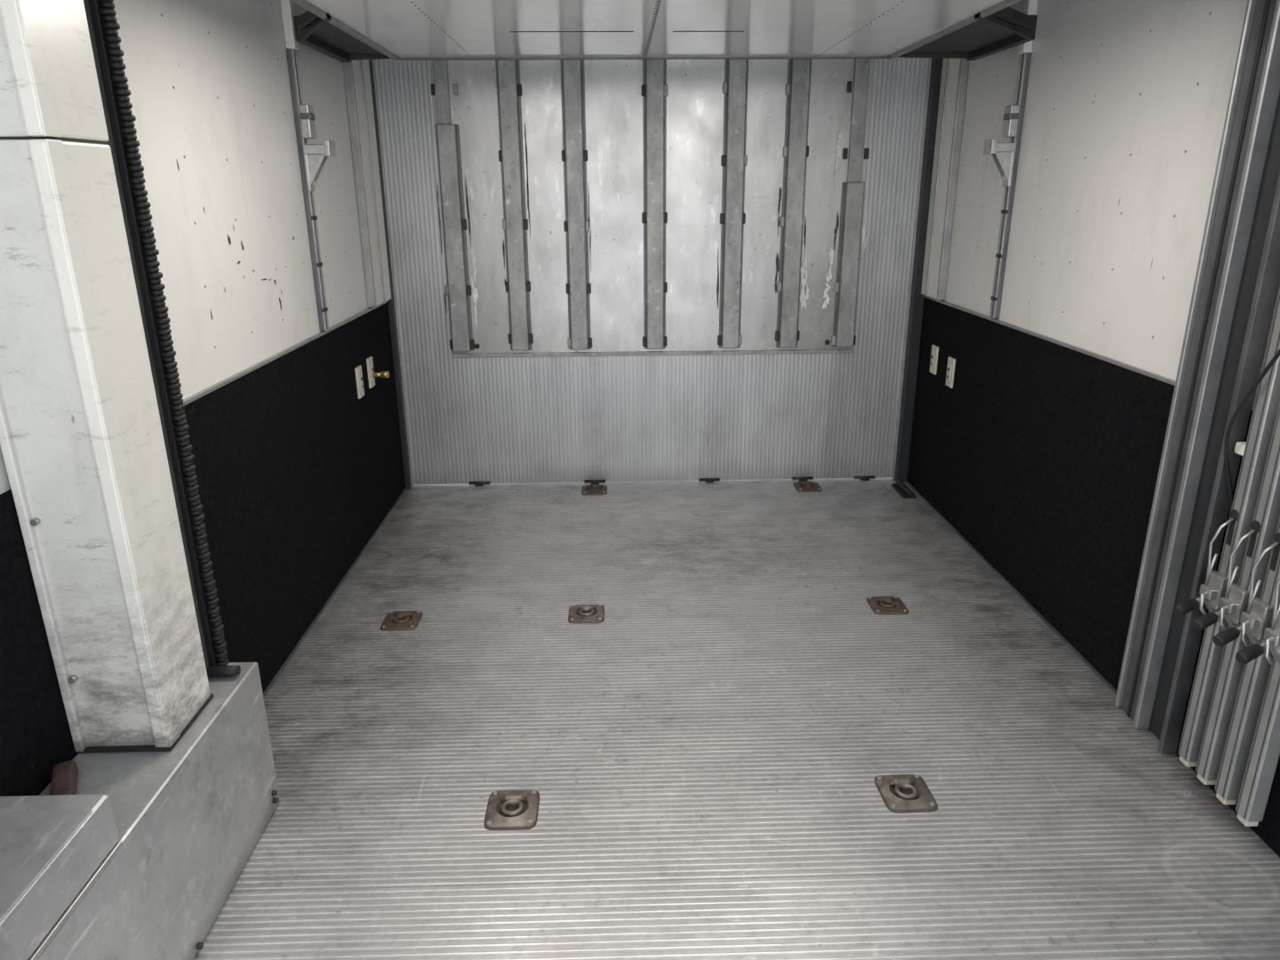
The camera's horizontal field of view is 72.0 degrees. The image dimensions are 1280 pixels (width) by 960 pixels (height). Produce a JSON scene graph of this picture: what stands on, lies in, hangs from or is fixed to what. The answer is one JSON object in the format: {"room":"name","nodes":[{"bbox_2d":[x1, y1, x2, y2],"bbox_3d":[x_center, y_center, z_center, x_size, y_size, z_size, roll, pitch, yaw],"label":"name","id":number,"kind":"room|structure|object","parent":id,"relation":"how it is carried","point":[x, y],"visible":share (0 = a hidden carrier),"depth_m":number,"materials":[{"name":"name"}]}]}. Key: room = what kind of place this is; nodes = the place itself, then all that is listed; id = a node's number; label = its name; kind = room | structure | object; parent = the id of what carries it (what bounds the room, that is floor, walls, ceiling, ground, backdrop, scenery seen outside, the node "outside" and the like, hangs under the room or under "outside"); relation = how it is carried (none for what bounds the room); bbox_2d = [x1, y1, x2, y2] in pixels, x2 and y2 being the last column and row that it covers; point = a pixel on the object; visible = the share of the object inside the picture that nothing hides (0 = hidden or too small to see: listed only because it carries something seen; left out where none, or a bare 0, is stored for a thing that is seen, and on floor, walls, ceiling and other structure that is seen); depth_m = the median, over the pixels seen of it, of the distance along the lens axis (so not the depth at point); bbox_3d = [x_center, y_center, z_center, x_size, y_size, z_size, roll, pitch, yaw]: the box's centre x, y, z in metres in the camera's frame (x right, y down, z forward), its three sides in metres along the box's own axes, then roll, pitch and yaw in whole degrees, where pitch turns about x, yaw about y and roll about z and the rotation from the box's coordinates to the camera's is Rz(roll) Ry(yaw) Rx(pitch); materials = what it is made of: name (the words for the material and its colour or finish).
{"room":"truck cargo interior","nodes":[
{"label":"truck cargo interior","id":0,"kind":"room"},
{"bbox_2d":[0,0,368,494],"bbox_3d":[-1.077,-0.344,1.630,0.042,2.370,4.770,-1,18,-1],"label":"wall","id":1,"kind":"structure","parent":0,"point":[209,84],"depth_m":2.35,"materials":[{"name":"paint"}]},
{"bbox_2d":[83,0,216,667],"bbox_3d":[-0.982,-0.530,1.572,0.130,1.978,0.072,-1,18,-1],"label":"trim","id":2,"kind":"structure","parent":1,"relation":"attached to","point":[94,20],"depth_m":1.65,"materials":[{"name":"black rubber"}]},
{"bbox_2d":[98,0,228,666],"bbox_3d":[-0.909,-0.532,1.597,0.030,1.964,0.026,-1,18,-1],"label":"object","id":3,"kind":"object","parent":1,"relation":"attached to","point":[109,23],"visible":1,"depth_m":1.66,"materials":[{"name":"black rubber"}]},
{"bbox_2d":[0,300,407,796],"bbox_3d":[-1.044,0.357,1.814,0.016,0.882,4.675,-1,18,-1],"label":"wall panel","id":4,"kind":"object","parent":1,"relation":"attached to","point":[297,474],"depth_m":2.54,"materials":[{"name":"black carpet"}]},
{"bbox_2d":[280,0,336,330],"bbox_3d":[-1.045,-1.208,2.793,0.105,1.459,0.072,-1,18,-1],"label":"support rail","id":5,"kind":"object","parent":1,"relation":"attached to","point":[313,157],"visible":1,"depth_m":2.82,"materials":[{"name":"grey metal"}]},
{"bbox_2d":[290,0,1037,62],"bbox_3d":[0.117,-1.135,1.904,2.315,0.078,2.822,-1,18,-1],"label":"ceiling","id":6,"kind":"structure","parent":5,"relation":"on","point":[343,30],"depth_m":2.67,"materials":[{"name":"metal"}]},
{"bbox_2d":[354,365,364,399],"bbox_3d":[-1.084,-0.380,3.415,0.016,0.120,0.064,-1,18,-1],"label":"power socket","id":7,"kind":"object","parent":1,"relation":"attached to","point":[358,370],"visible":1,"depth_m":3.40,"materials":[{"name":"beige plastic"}]},
{"bbox_2d":[343,59,391,307],"bbox_3d":[-1.102,-1.443,3.499,0.034,1.462,0.290,-1,18,-1],"label":"trim","id":8,"kind":"structure","parent":1,"relation":"attached to","point":[356,73],"depth_m":3.53,"materials":[{"name":"metal"}]},
{"bbox_2d":[366,356,389,388],"bbox_3d":[-1.059,-0.437,3.571,0.075,0.120,0.064,-1,18,-1],"label":"power socket","id":9,"kind":"object","parent":1,"relation":"attached to","point":[372,374],"visible":1,"depth_m":3.56,"materials":[{"name":"beige plastic"}]},
{"bbox_2d":[368,59,414,488],"bbox_3d":[-1.102,-1.078,3.805,0.035,2.347,0.056,-1,18,-1],"label":"trim","id":10,"kind":"structure","parent":1,"relation":"attached to","point":[393,311],"depth_m":3.91,"materials":[{"name":"metal"}]},
{"bbox_2d":[193,477,1279,959],"bbox_3d":[0.150,0.773,2.017,2.480,0.050,4.730,-1,18,-1],"label":"floor","id":11,"kind":"structure","parent":0,"point":[703,757],"depth_m":2.16,"materials":[{"name":"metal"}]},
{"bbox_2d":[27,662,279,959],"bbox_3d":[-0.912,0.809,1.257,0.215,0.372,1.525,-1,18,-1],"label":"pillar base","id":12,"kind":"object","parent":11,"relation":"on","point":[190,817],"visible":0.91,"depth_m":1.58,"materials":[{"name":"metal"}]},
{"bbox_2d":[0,793,119,959],"bbox_3d":[-0.909,0.677,0.918,0.208,0.090,0.965,-1,18,-1],"label":"metal box","id":13,"kind":"object","parent":12,"relation":"on","point":[51,846],"visible":1,"depth_m":1.26,"materials":[{"name":"metal"}]},
{"bbox_2d":[49,760,78,795],"bbox_3d":[-0.982,0.520,1.501,0.035,0.030,0.110,-10,21,-28],"label":"wooden block","id":14,"kind":"object","parent":12,"relation":"on","point":[64,779],"visible":0.64,"depth_m":1.50,"materials":[{"name":"brown wood"}]},
{"bbox_2d":[0,0,213,752],"bbox_3d":[-0.955,-0.469,1.387,0.172,1.978,0.184,-1,18,-1],"label":"support pillar","id":15,"kind":"structure","parent":12,"relation":"on","point":[82,442],"depth_m":1.45,"materials":[{"name":"metal"}]},
{"bbox_2d":[206,664,240,677],"bbox_3d":[-0.894,0.404,1.857,0.096,0.024,0.023,-2,18,-5],"label":"grip","id":16,"kind":"object","parent":12,"relation":"on","point":[220,671],"visible":0.79,"depth_m":1.85,"materials":[{"name":"black rubber"}]},
{"bbox_2d":[380,610,422,631],"bbox_3d":[-0.781,0.454,2.884,0.118,0.020,0.130,-1,18,-1],"label":"ring","id":17,"kind":"object","parent":11,"relation":"on","point":[405,620],"visible":1,"depth_m":2.87,"materials":[{"name":"metal"}]},
{"bbox_2d":[484,790,539,830],"bbox_3d":[-0.290,0.743,2.004,0.118,0.020,0.130,-1,18,-1],"label":"ring","id":18,"kind":"object","parent":11,"relation":"on","point":[506,810],"visible":1,"depth_m":1.99,"materials":[{"name":"metal"}]},
{"bbox_2d":[568,604,604,623],"bbox_3d":[-0.178,0.437,2.923,0.118,0.020,0.130,-1,18,-1],"label":"ring","id":19,"kind":"object","parent":11,"relation":"on","point":[578,613],"visible":1,"depth_m":2.91,"materials":[{"name":"metal"}]},
{"bbox_2d":[581,484,607,495],"bbox_3d":[-0.213,0.039,4.118,0.118,0.020,0.130,-1,18,-1],"label":"ring","id":20,"kind":"object","parent":11,"relation":"on","point":[592,489],"visible":1,"depth_m":4.09,"materials":[{"name":"metal"}]},
{"bbox_2d":[468,475,875,486],"bbox_3d":[0.159,0.005,4.218,1.950,0.016,0.031,-1,18,-1],"label":"hinges","id":21,"kind":"object","parent":11,"relation":"on","point":[868,477],"visible":0.95,"depth_m":4.22,"materials":[{"name":"metal"}]},
{"bbox_2d":[792,480,822,491],"bbox_3d":[0.788,0.025,4.143,0.118,0.020,0.130,-1,18,-1],"label":"ring","id":22,"kind":"object","parent":11,"relation":"on","point":[800,486],"visible":1,"depth_m":4.12,"materials":[{"name":"metal"}]},
{"bbox_2d":[865,596,908,615],"bbox_3d":[0.833,0.415,2.967,0.118,0.020,0.130,-1,18,-1],"label":"ring","id":23,"kind":"object","parent":11,"relation":"on","point":[880,605],"visible":1,"depth_m":2.95,"materials":[{"name":"metal"}]},
{"bbox_2d":[891,480,916,498],"bbox_3d":[1.219,0.040,4.066,0.060,0.034,0.180,-1,18,-1],"label":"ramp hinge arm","id":24,"kind":"object","parent":11,"relation":"on","point":[900,487],"visible":1,"depth_m":4.04,"materials":[{"name":"black metal"}]},
{"bbox_2d":[874,774,937,812],"bbox_3d":[0.619,0.722,2.051,0.118,0.020,0.130,-1,18,-3],"label":"ring","id":25,"kind":"object","parent":11,"relation":"on","point":[900,793],"visible":1,"depth_m":2.04,"materials":[{"name":"metal"}]},
{"bbox_2d":[944,0,1279,410],"bbox_3d":[1.361,-0.380,1.690,0.042,2.370,4.770,-1,18,-1],"label":"wall","id":26,"kind":"structure","parent":0,"point":[1126,103],"depth_m":2.50,"materials":[{"name":"paint"}]},
{"bbox_2d":[375,57,928,484],"bbox_3d":[0.076,-1.114,3.886,2.396,2.340,0.050,-1,18,-1],"label":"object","id":27,"kind":"structure","parent":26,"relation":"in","point":[763,416],"depth_m":4.08,"materials":[{"name":"metal"}]},
{"bbox_2d":[431,58,871,357],"bbox_3d":[0.055,-1.371,3.766,1.830,1.685,0.014,-1,18,-1],"label":"sheet","id":28,"kind":"object","parent":27,"relation":"attached to","point":[613,98],"visible":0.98,"depth_m":3.82,"materials":[{"name":"metal"}]},
{"bbox_2d":[430,58,870,351],"bbox_3d":[0.059,-1.374,3.744,1.846,1.645,0.049,-1,18,-1],"label":"bars","id":29,"kind":"object","parent":28,"relation":"attached to","point":[654,86],"visible":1,"depth_m":3.79,"materials":[{"name":"metal"}]},
{"bbox_2d":[436,123,841,348],"bbox_3d":[0.000,-1.059,3.868,1.747,0.954,0.008,-1,18,-1],"label":"weld marks","id":30,"kind":"object","parent":29,"relation":"attached to","point":[804,276],"visible":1,"depth_m":3.90,"materials":[{"name":"silver metal"}]},
{"bbox_2d":[891,57,943,481],"bbox_3d":[1.242,-1.112,3.863,0.066,2.347,0.056,-1,18,-1],"label":"trim","id":31,"kind":"structure","parent":26,"relation":"attached to","point":[915,302],"depth_m":3.93,"materials":[{"name":"metal"}]},
{"bbox_2d":[929,344,938,375],"bbox_3d":[1.269,-0.520,3.808,0.016,0.120,0.064,-1,18,-1],"label":"power socket","id":32,"kind":"object","parent":26,"relation":"attached to","point":[934,355],"visible":1,"depth_m":3.79,"materials":[{"name":"beige plastic"}]},
{"bbox_2d":[920,58,969,300],"bbox_3d":[1.260,-1.487,3.586,0.034,1.462,0.230,-1,18,-1],"label":"trim","id":33,"kind":"structure","parent":26,"relation":"attached to","point":[955,71],"depth_m":3.63,"materials":[{"name":"metal"}]},
{"bbox_2d":[945,356,955,388],"bbox_3d":[1.275,-0.443,3.623,0.016,0.120,0.064,-1,18,-1],"label":"power socket","id":34,"kind":"object","parent":26,"relation":"attached to","point":[951,362],"visible":1,"depth_m":3.61,"materials":[{"name":"beige plastic"}]},
{"bbox_2d":[983,0,1038,318],"bbox_3d":[1.243,-1.282,2.974,0.105,1.459,0.072,-1,18,-1],"label":"support rail","id":35,"kind":"object","parent":26,"relation":"attached to","point":[1004,155],"visible":1,"depth_m":3.01,"materials":[{"name":"grey metal"}]},
{"bbox_2d":[905,295,1279,856],"bbox_3d":[1.339,0.322,1.873,0.016,0.882,4.675,-1,18,-1],"label":"wall panel","id":36,"kind":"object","parent":26,"relation":"attached to","point":[1043,454],"depth_m":2.81,"materials":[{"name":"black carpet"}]},
{"bbox_2d":[1114,0,1279,753],"bbox_3d":[1.302,-0.467,1.922,0.043,2.347,0.217,-1,18,-1],"label":"trim","id":37,"kind":"structure","parent":26,"relation":"attached to","point":[1237,276],"depth_m":2.00,"materials":[{"name":"metal"}]},
{"bbox_2d":[1173,290,1279,767],"bbox_3d":[1.245,-0.042,1.849,0.144,1.510,0.049,-3,19,-8],"label":"bar","id":38,"kind":"object","parent":26,"relation":"attached to","point":[1268,397],"visible":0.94,"depth_m":1.91,"materials":[{"name":"metal"}]},
{"bbox_2d":[1192,403,1279,784],"bbox_3d":[1.247,-0.021,1.785,0.144,1.510,0.049,-3,19,-8],"label":"bar","id":39,"kind":"object","parent":26,"relation":"attached to","point":[1267,514],"visible":0.94,"depth_m":1.87,"materials":[{"name":"metal"}]},
{"bbox_2d":[1234,441,1246,455],"bbox_3d":[1.318,-0.305,1.672,0.049,1.200,0.310,-1,18,-1],"label":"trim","id":40,"kind":"structure","parent":26,"relation":"attached to","point":[1240,446],"depth_m":1.90,"materials":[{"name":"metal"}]},
{"bbox_2d":[1212,517,1279,804],"bbox_3d":[1.249,0.001,1.721,0.144,1.510,0.049,-3,19,-8],"label":"bar","id":41,"kind":"object","parent":26,"relation":"attached to","point":[1258,617],"visible":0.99,"depth_m":1.85,"materials":[{"name":"metal"}]},
{"bbox_2d":[1224,348,1279,525],"bbox_3d":[1.273,-0.147,1.799,0.058,0.622,0.194,4,19,13],"label":"power cable","id":42,"kind":"object","parent":26,"relation":"attached to","point":[1276,356],"visible":0.85,"depth_m":1.88,"materials":[{"name":"black rubber"}]},
{"bbox_2d":[1235,577,1279,826],"bbox_3d":[1.251,0.023,1.654,0.144,1.510,0.049,-3,19,-8],"label":"bar","id":43,"kind":"object","parent":26,"relation":"attached to","point":[1264,755],"visible":1,"depth_m":1.82,"materials":[{"name":"metal"}]}
]}

